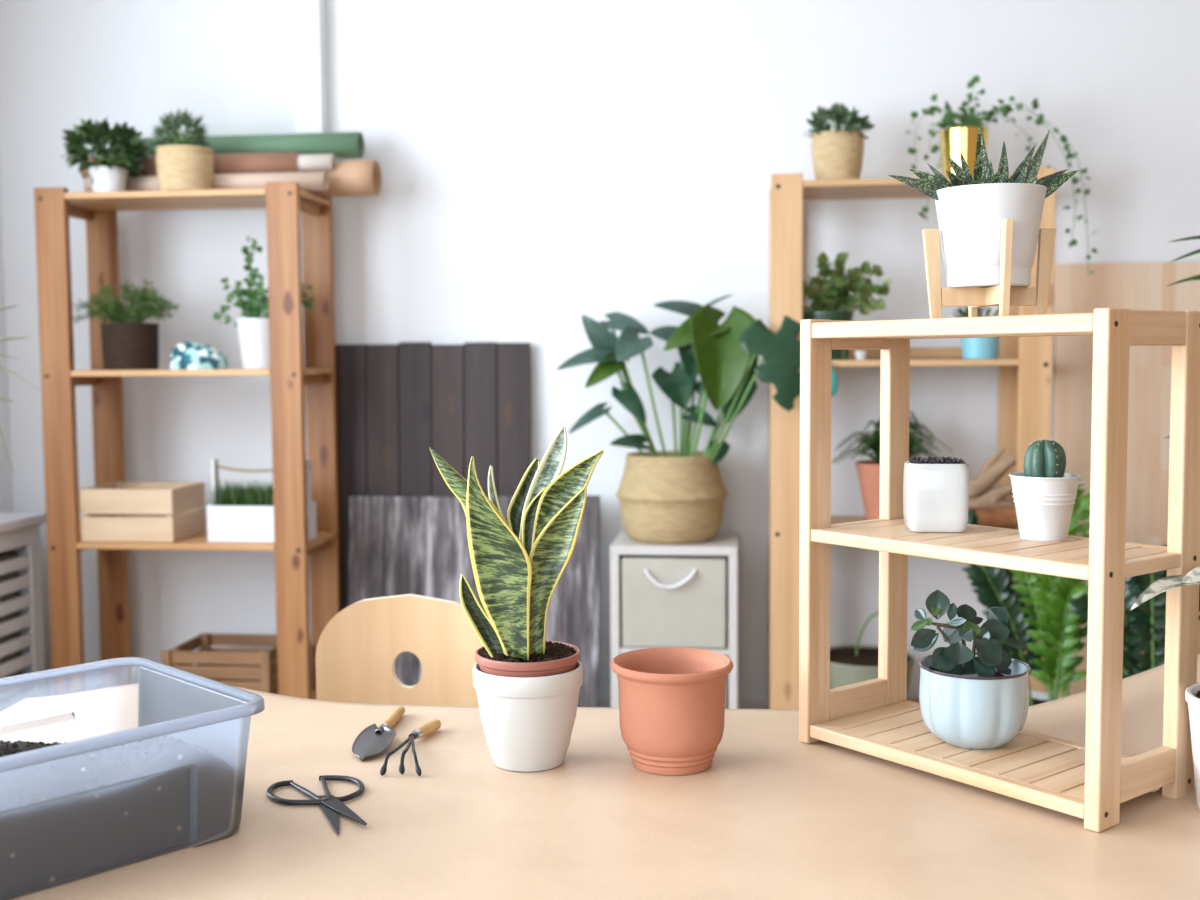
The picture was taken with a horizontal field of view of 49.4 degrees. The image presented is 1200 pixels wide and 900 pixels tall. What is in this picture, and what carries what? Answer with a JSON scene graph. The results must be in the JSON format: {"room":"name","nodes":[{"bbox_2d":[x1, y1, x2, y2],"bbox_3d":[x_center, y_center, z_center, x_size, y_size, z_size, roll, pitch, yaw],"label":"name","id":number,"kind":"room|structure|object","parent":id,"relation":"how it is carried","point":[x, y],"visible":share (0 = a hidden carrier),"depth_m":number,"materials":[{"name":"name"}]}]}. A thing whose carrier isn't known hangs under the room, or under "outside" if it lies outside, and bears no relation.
{"room":"plant potting workshop","nodes":[
{"label":"plant potting workshop","id":0,"kind":"room"},
{"bbox_2d":[0,169,13,511],"bbox_3d":[-2.659,-0.228,0.953,0.100,2.900,7.720,0,4,6],"label":"wall","id":1,"kind":"structure","parent":0,"point":[6,483],"depth_m":4.76,"materials":[{"name":"white paint"}]},
{"bbox_2d":[100,323,158,369],"bbox_3d":[-1.566,-0.344,4.351,0.186,0.154,0.186,0,4,6],"label":"pot","id":2,"kind":"object","parent":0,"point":[125,346],"depth_m":4.28,"materials":[{"name":"wicker"}]},
{"bbox_2d":[0,0,1199,699],"bbox_3d":[0.614,-0.498,4.506,5.800,2.900,0.100,0,4,6],"label":"wall","id":3,"kind":"structure","parent":0,"point":[545,165],"depth_m":4.52,"materials":[{"name":"white paint"}]},
{"bbox_2d":[292,0,327,687],"bbox_3d":[-1.004,-0.533,4.602,0.098,2.820,0.070,0,4,6],"label":"trim","id":4,"kind":"structure","parent":3,"relation":"attached to","point":[308,16],"depth_m":4.52,"materials":[{"name":"white paint"}]},
{"bbox_2d":[46,684,767,708],"bbox_3d":[0.618,0.913,4.546,5.600,0.080,0.015,0,4,6],"label":"baseboard","id":5,"kind":"structure","parent":3,"relation":"attached to","point":[604,701],"depth_m":4.56,"materials":[{"name":"white wood"}]},
{"bbox_2d":[939,127,988,176],"bbox_3d":[1.141,-0.922,4.093,0.152,0.157,0.152,0,4,6],"label":"pot","id":6,"kind":"object","parent":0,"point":[954,140],"depth_m":4.03,"materials":[{"name":"gold metal"}]},
{"bbox_3d":[0.183,1.271,0.734,5.800,0.100,7.920,0,4,6],"label":"floor","id":7,"kind":"structure","parent":0,"visible":0},
{"bbox_2d":[0,512,45,711],"bbox_3d":[-2.131,0.641,3.910,0.249,0.748,1.420,0,4,6],"label":"radiator cover","id":8,"kind":"object","parent":7,"relation":"on","point":[21,600],"visible":0.77,"depth_m":4.47,"materials":[{"name":"white wood"}]},
{"bbox_2d":[0,305,39,473],"bbox_3d":[-1.876,-0.079,3.573,0.734,0.732,0.203,1,4,25],"label":"palm plant","id":9,"kind":"object","parent":8,"relation":"on","point":[4,308],"visible":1,"depth_m":3.50,"materials":[{"name":"plant"}]},
{"bbox_2d":[34,182,340,699],"bbox_3d":[-1.369,0.055,4.413,0.880,1.837,0.361,0,4,6],"label":"shelving unit","id":10,"kind":"object","parent":7,"relation":"on","point":[283,202],"visible":0.68,"depth_m":4.29,"materials":[{"name":"brown wood"}]},
{"bbox_2d":[61,117,151,191],"bbox_3d":[-1.603,-0.960,4.253,0.300,0.250,0.277,0,4,6],"label":"potted plant","id":11,"kind":"object","parent":10,"relation":"on","point":[107,177],"visible":0.99,"depth_m":4.21,"materials":[{"name":"green plant"}]},
{"bbox_2d":[72,278,178,369],"bbox_3d":[-1.576,-0.423,4.344,0.372,0.313,0.228,1,4,13],"label":"potted fern","id":12,"kind":"object","parent":10,"relation":"on","point":[125,345],"visible":1,"depth_m":4.29,"materials":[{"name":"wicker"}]},
{"bbox_2d":[79,482,205,541],"bbox_3d":[-1.545,0.207,4.420,0.320,0.174,0.260,0,4,6],"label":"crate","id":13,"kind":"object","parent":10,"relation":"on","point":[116,511],"visible":1,"depth_m":4.30,"materials":[{"name":"brown wood"}]},
{"bbox_2d":[151,108,213,190],"bbox_3d":[-1.359,-0.972,4.226,0.206,0.274,0.200,0,4,6],"label":"potted plant","id":14,"kind":"object","parent":10,"relation":"on","point":[185,165],"visible":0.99,"depth_m":4.17,"materials":[{"name":"beige wicker"}]},
{"bbox_2d":[169,341,227,369],"bbox_3d":[-1.335,-0.315,4.338,0.195,0.094,0.149,0,4,6],"label":"folded cloth","id":15,"kind":"object","parent":10,"relation":"on","point":[188,355],"visible":0.99,"depth_m":4.29,"materials":[{"name":"fabric"}]},
{"bbox_2d":[83,171,328,191],"bbox_3d":[-1.308,-0.884,4.330,0.823,0.062,0.062,0,4,6],"label":"paper roll","id":16,"kind":"object","parent":10,"relation":"on","point":[309,181],"visible":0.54,"depth_m":4.29,"materials":[{"name":"beige paper"}]},
{"bbox_2d":[161,633,277,693],"bbox_3d":[-1.252,0.752,4.449,0.370,0.197,0.298,0,4,6],"label":"wooden crate","id":17,"kind":"object","parent":10,"relation":"on","point":[247,668],"visible":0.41,"depth_m":4.32,"materials":[{"name":"brown wood"}]},
{"bbox_2d":[207,459,316,542],"bbox_3d":[-1.119,0.165,4.316,0.348,0.267,0.130,0,4,6],"label":"grass planter","id":18,"kind":"object","parent":10,"relation":"on","point":[239,516],"visible":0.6,"depth_m":4.27,"materials":[{"name":"white paint"}]},
{"bbox_2d":[213,235,313,368],"bbox_3d":[-1.108,-0.486,4.293,0.315,0.439,0.160,2,5,31],"label":"potted plant","id":19,"kind":"object","parent":10,"relation":"on","point":[253,330],"visible":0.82,"depth_m":4.28,"materials":[{"name":"plant"}]},
{"bbox_2d":[307,160,381,196],"bbox_3d":[-1.232,-0.913,4.425,0.976,0.119,0.119,0,4,6],"label":"paper roll","id":20,"kind":"object","parent":10,"relation":"on","point":[351,177],"visible":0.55,"depth_m":4.33,"materials":[{"name":"beige paper"}]},
{"bbox_2d":[80,152,301,179],"bbox_3d":[-1.372,-0.952,4.382,0.752,0.080,0.080,0,4,6],"label":"paper roll","id":21,"kind":"object","parent":20,"relation":"on","point":[271,162],"visible":0.27,"depth_m":4.33,"materials":[{"name":"paper"}]},
{"bbox_2d":[296,154,336,171],"bbox_3d":[-1.119,-0.954,4.354,0.477,0.056,0.056,0,4,6],"label":"paper roll","id":22,"kind":"object","parent":21,"relation":"on","point":[308,162],"visible":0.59,"depth_m":4.31,"materials":[{"name":"white paper"}]},
{"bbox_2d":[122,132,364,158],"bbox_3d":[-1.228,-1.032,4.458,0.844,0.088,0.088,0,4,6],"label":"paper roll","id":23,"kind":"object","parent":20,"relation":"on","point":[344,145],"visible":0.57,"depth_m":4.40,"materials":[{"name":"green paper"}]},
{"bbox_2d":[316,594,482,705],"bbox_3d":[-0.310,0.672,2.579,0.380,0.845,0.440,0,4,10],"label":"chair","id":24,"kind":"object","parent":7,"relation":"on","point":[357,651],"visible":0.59,"depth_m":2.37,"materials":[{"name":"brown wood"}]},
{"bbox_2d":[335,342,530,609],"bbox_3d":[-0.588,0.290,4.580,0.699,1.334,0.079,0,4,7],"label":"panel","id":25,"kind":"object","parent":7,"relation":"on","point":[395,402],"visible":0.42,"depth_m":4.57,"materials":[{"name":"grey wood"}]},
{"bbox_2d":[348,496,599,706],"bbox_3d":[-0.437,0.560,4.478,0.876,0.809,0.101,0,4,6],"label":"panel","id":26,"kind":"object","parent":7,"relation":"on","point":[398,545],"visible":0.26,"depth_m":4.49,"materials":[{"name":"grey wood"}]},
{"bbox_2d":[610,530,737,708],"bbox_3d":[0.256,0.631,4.352,0.405,0.674,0.413,0,4,6],"label":"base cabinet","id":27,"kind":"object","parent":7,"relation":"on","point":[662,595],"visible":0.52,"depth_m":4.17,"materials":[{"name":"white painted wood"},{"name":"beige linen"}]},
{"bbox_2d":[557,294,799,543],"bbox_3d":[0.301,-0.105,4.267,0.823,0.804,0.367,1,4,23],"label":"monstera plant","id":28,"kind":"object","parent":27,"relation":"on","point":[665,497],"visible":1,"depth_m":4.18,"materials":[{"name":"plant"}]},
{"bbox_2d":[616,451,727,543],"bbox_3d":[0.237,0.153,4.312,0.368,0.282,0.368,0,4,6],"label":"basket","id":29,"kind":"object","parent":28,"relation":"attached to","point":[665,497],"depth_m":4.17,"materials":[{"name":"beige wicker"}]},
{"bbox_2d":[768,167,1055,709],"bbox_3d":[0.984,0.049,4.242,0.857,1.841,0.361,0,4,6],"label":"shelving unit","id":30,"kind":"object","parent":7,"relation":"on","point":[1025,364],"visible":0.38,"depth_m":4.10,"materials":[{"name":"beige wood"}]},
{"bbox_2d":[831,369,837,395],"bbox_3d":[0.718,-0.219,4.060,0.044,0.104,0.015,0,4,6],"label":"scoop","id":31,"kind":"object","parent":30,"relation":"hanging from","point":[834,385],"visible":0.37,"depth_m":4.05,"materials":[{"name":"teal plastic"}]},
{"bbox_2d":[803,102,874,179],"bbox_3d":[0.760,-0.971,4.137,0.223,0.255,0.217,0,4,6],"label":"potted plant","id":32,"kind":"object","parent":30,"relation":"on","point":[838,153],"visible":0.98,"depth_m":4.07,"materials":[{"name":"beige wicker"}]},
{"bbox_2d":[803,252,890,374],"bbox_3d":[0.765,-0.436,4.162,0.264,0.389,0.211,3,5,40],"label":"potted plant","id":33,"kind":"object","parent":30,"relation":"on","point":[830,296],"visible":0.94,"depth_m":4.15,"materials":[{"name":"green plant"}]},
{"bbox_2d":[854,351,866,359],"bbox_3d":[0.828,-0.300,4.142,0.042,0.029,0.042,0,4,6],"label":"cup","id":34,"kind":"object","parent":30,"relation":"on","point":[859,355],"visible":0.97,"depth_m":4.13,"materials":[{"name":"white ceramic"}]},
{"bbox_2d":[830,611,914,692],"bbox_3d":[0.866,0.688,4.258,0.313,0.364,0.313,0,4,6],"label":"planter","id":35,"kind":"object","parent":30,"relation":"on","point":[849,664],"visible":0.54,"depth_m":4.18,"materials":[{"name":"grey ceramic"}]},
{"bbox_2d":[831,411,952,519],"bbox_3d":[0.940,0.052,4.209,0.386,0.375,0.238,0,4,11],"label":"potted fern","id":36,"kind":"object","parent":30,"relation":"on","point":[868,471],"visible":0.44,"depth_m":4.17,"materials":[{"name":"ceramic"}]},
{"bbox_2d":[855,460,879,519],"bbox_3d":[0.941,0.140,4.211,0.230,0.200,0.230,0,4,6],"label":"pot","id":37,"kind":"object","parent":36,"relation":"attached to","point":[868,471],"depth_m":4.16,"materials":[{"name":"ceramic"}]},
{"bbox_2d":[952,306,999,358],"bbox_3d":[1.196,-0.379,4.115,0.165,0.185,0.160,-4,5,-38],"label":"potted plant","id":38,"kind":"object","parent":30,"relation":"on","point":[985,347],"visible":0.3,"depth_m":4.07,"materials":[{"name":"green plant"}]},
{"bbox_2d":[969,448,1016,507],"bbox_3d":[1.213,0.117,4.128,0.246,0.249,0.062,0,4,6],"label":"driftwood root","id":39,"kind":"object","parent":30,"relation":"on","point":[982,493],"visible":0.51,"depth_m":4.11,"materials":[{"name":"beige wood"}]},
{"bbox_2d":[968,507,1017,528],"bbox_3d":[1.220,0.212,4.068,0.165,0.070,0.070,0,4,6],"label":"log","id":40,"kind":"object","parent":30,"relation":"on","point":[1002,517],"visible":0.62,"depth_m":4.04,"materials":[{"name":"brown wood"}]},
{"bbox_2d":[906,75,1097,275],"bbox_3d":[1.259,-0.852,4.079,0.601,0.616,0.168,0,4,6],"label":"trailing potted plant","id":41,"kind":"object","parent":30,"relation":"on","point":[962,137],"visible":0.91,"depth_m":4.05,"materials":[{"name":"green plant"}]},
{"bbox_2d":[962,508,1060,705],"bbox_3d":[1.163,0.528,3.890,0.437,0.931,0.223,0,4,6],"label":"leafy plant","id":42,"kind":"object","parent":7,"relation":"on","point":[994,584],"visible":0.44,"depth_m":3.85,"materials":[{"name":"plant"}]},
{"bbox_2d":[1009,483,1089,700],"bbox_3d":[1.281,0.550,3.680,0.223,0.913,0.237,-4,5,-39],"label":"plant","id":43,"kind":"object","parent":7,"relation":"on","point":[1058,629],"visible":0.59,"depth_m":3.65,"materials":[{"name":"plant"}]},
{"bbox_2d":[1054,262,1199,697],"bbox_3d":[2.124,0.174,4.244,1.250,1.573,0.108,0,4,6],"label":"wood panel","id":44,"kind":"object","parent":7,"relation":"on","point":[1136,286],"visible":0.39,"depth_m":4.27,"materials":[{"name":"beige wood"}]},
{"bbox_2d":[1068,545,1199,678],"bbox_3d":[1.456,0.634,3.511,0.374,0.767,0.223,2,4,28],"label":"leafy plant","id":45,"kind":"object","parent":7,"relation":"on","point":[1143,631],"visible":0.26,"depth_m":3.49,"materials":[{"name":"plant"}]},
{"bbox_3d":[1.927,0.798,2.611,0.320,0.561,0.320,0,4,6],"label":"stool","id":46,"kind":"object","parent":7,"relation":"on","visible":0},
{"bbox_2d":[1165,235,1199,437],"bbox_3d":[1.573,-0.028,2.593,0.925,1.092,0.223,0,4,6],"label":"palm plant","id":47,"kind":"object","parent":46,"relation":"on","point":[1196,277],"visible":0.74,"depth_m":2.55,"materials":[{"name":"plant"}]},
{"bbox_3d":[0.165,0.797,1.440,2.170,0.748,1.046,0,4,4],"label":"work table","id":48,"kind":"object","parent":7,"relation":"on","visible":0},
{"bbox_2d":[0,654,1199,899],"bbox_3d":[0.162,0.378,1.413,2.170,0.089,1.050,0,4,4],"label":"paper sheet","id":49,"kind":"object","parent":48,"relation":"on","point":[774,815],"visible":0.56,"depth_m":1.45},
{"bbox_2d":[0,657,264,846],"bbox_3d":[-0.652,0.355,1.370,0.332,0.150,0.515,3,6,44],"label":"storage box","id":50,"kind":"object","parent":49,"relation":"on","point":[194,709],"visible":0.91,"depth_m":1.49,"materials":[{"name":"plastic"}]},
{"bbox_2d":[0,735,233,896],"bbox_3d":[-0.652,0.362,1.372,0.265,0.127,0.449,3,6,44],"label":"potting soil","id":51,"kind":"object","parent":50,"relation":"in","point":[41,844],"visible":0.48,"depth_m":1.34,"materials":[{"name":"black soil"}]},
{"bbox_2d":[266,775,366,834],"bbox_3d":[-0.310,0.411,1.537,0.110,0.008,0.201,-4,5,-41],"label":"scissors","id":52,"kind":"object","parent":49,"relation":"on","point":[329,804],"visible":1,"depth_m":1.53,"materials":[{"name":"black metal"}]},
{"bbox_2d":[352,706,404,760],"bbox_3d":[-0.298,0.388,1.804,0.054,0.017,0.229,0,4,6],"label":"trowel","id":53,"kind":"object","parent":49,"relation":"on","point":[373,740],"visible":1,"depth_m":1.77,"materials":[{"name":"grey metal"}]},
{"bbox_2d":[375,726,383,732],"bbox_3d":[-0.303,0.389,1.800,0.013,0.014,0.019,0,4,6],"label":"socket","id":54,"kind":"object","parent":53,"relation":"attached to","point":[380,729],"depth_m":1.80,"materials":[{"name":"grey metal"}]},
{"bbox_2d":[380,719,440,775],"bbox_3d":[-0.238,0.387,1.734,0.053,0.026,0.213,0,4,6],"label":"rake","id":55,"kind":"object","parent":49,"relation":"on","point":[428,728],"visible":1,"depth_m":1.70,"materials":[{"name":"black metal"}]},
{"bbox_2d":[473,660,582,771],"bbox_3d":[-0.092,0.340,1.686,0.142,0.127,0.142,0,4,6],"label":"cachepot","id":56,"kind":"object","parent":49,"relation":"on","point":[528,722],"visible":0.86,"depth_m":1.63,"materials":[{"name":"beige ceramic"}]},
{"bbox_2d":[429,426,603,676],"bbox_3d":[-0.103,0.184,1.666,0.180,0.428,0.139,-3,5,-35],"label":"snake plant","id":57,"kind":"object","parent":56,"relation":"in","point":[518,566],"visible":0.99,"depth_m":1.64,"materials":[{"name":"green plant"}]},
{"bbox_2d":[610,647,732,774],"bbox_3d":[0.092,0.336,1.673,0.157,0.134,0.157,0,4,6],"label":"terracotta pot","id":58,"kind":"object","parent":49,"relation":"on","point":[672,699],"visible":1,"depth_m":1.62,"materials":[{"name":"orange ceramic"}]},
{"bbox_2d":[799,308,1199,831],"bbox_3d":[0.485,0.117,1.639,0.207,0.570,0.446,-4,5,-38],"label":"shelf","id":59,"kind":"object","parent":49,"relation":"on","point":[1090,781],"visible":0.95,"depth_m":1.53,"materials":[{"name":"beige wood"}]},
{"bbox_2d":[903,456,968,532],"bbox_3d":[0.444,0.057,1.724,0.081,0.096,0.079,0,4,7],"label":"succulent pot","id":60,"kind":"object","parent":59,"relation":"on","point":[935,489],"visible":1,"depth_m":1.69,"materials":[{"name":"white ceramic"}]},
{"bbox_2d":[911,590,1030,749],"bbox_3d":[0.478,0.277,1.670,0.138,0.196,0.137,3,5,38],"label":"jade plant","id":61,"kind":"object","parent":59,"relation":"on","point":[968,699],"visible":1,"depth_m":1.65,"materials":[{"name":"green plant"}]},
{"bbox_2d":[922,219,1055,318],"bbox_3d":[0.482,-0.220,1.618,0.122,0.116,0.122,4,6,45],"label":"plant stand","id":62,"kind":"object","parent":59,"relation":"on","point":[1004,296],"visible":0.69,"depth_m":1.61,"materials":[{"name":"brown wood"}]},
{"bbox_2d":[888,125,1078,287],"bbox_3d":[0.475,-0.301,1.612,0.240,0.200,0.134,0,4,0],"label":"plant","id":63,"kind":"object","parent":62,"relation":"on","point":[971,211],"visible":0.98,"depth_m":1.58,"materials":[{"name":"green plant"}]},
{"bbox_2d":[1009,438,1086,540],"bbox_3d":[0.557,0.047,1.635,0.086,0.127,0.086,2,5,35],"label":"potted cactus","id":64,"kind":"object","parent":59,"relation":"on","point":[1044,495],"visible":1,"depth_m":1.61,"materials":[{"name":"white ceramic"}]},
{"bbox_2d":[1130,566,1199,808],"bbox_3d":[0.716,0.233,1.485,0.200,0.356,0.144,2,4,27],"label":"variegated plant","id":65,"kind":"object","parent":49,"relation":"on","point":[1192,693],"visible":1,"depth_m":1.48,"materials":[{"name":"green plant"}]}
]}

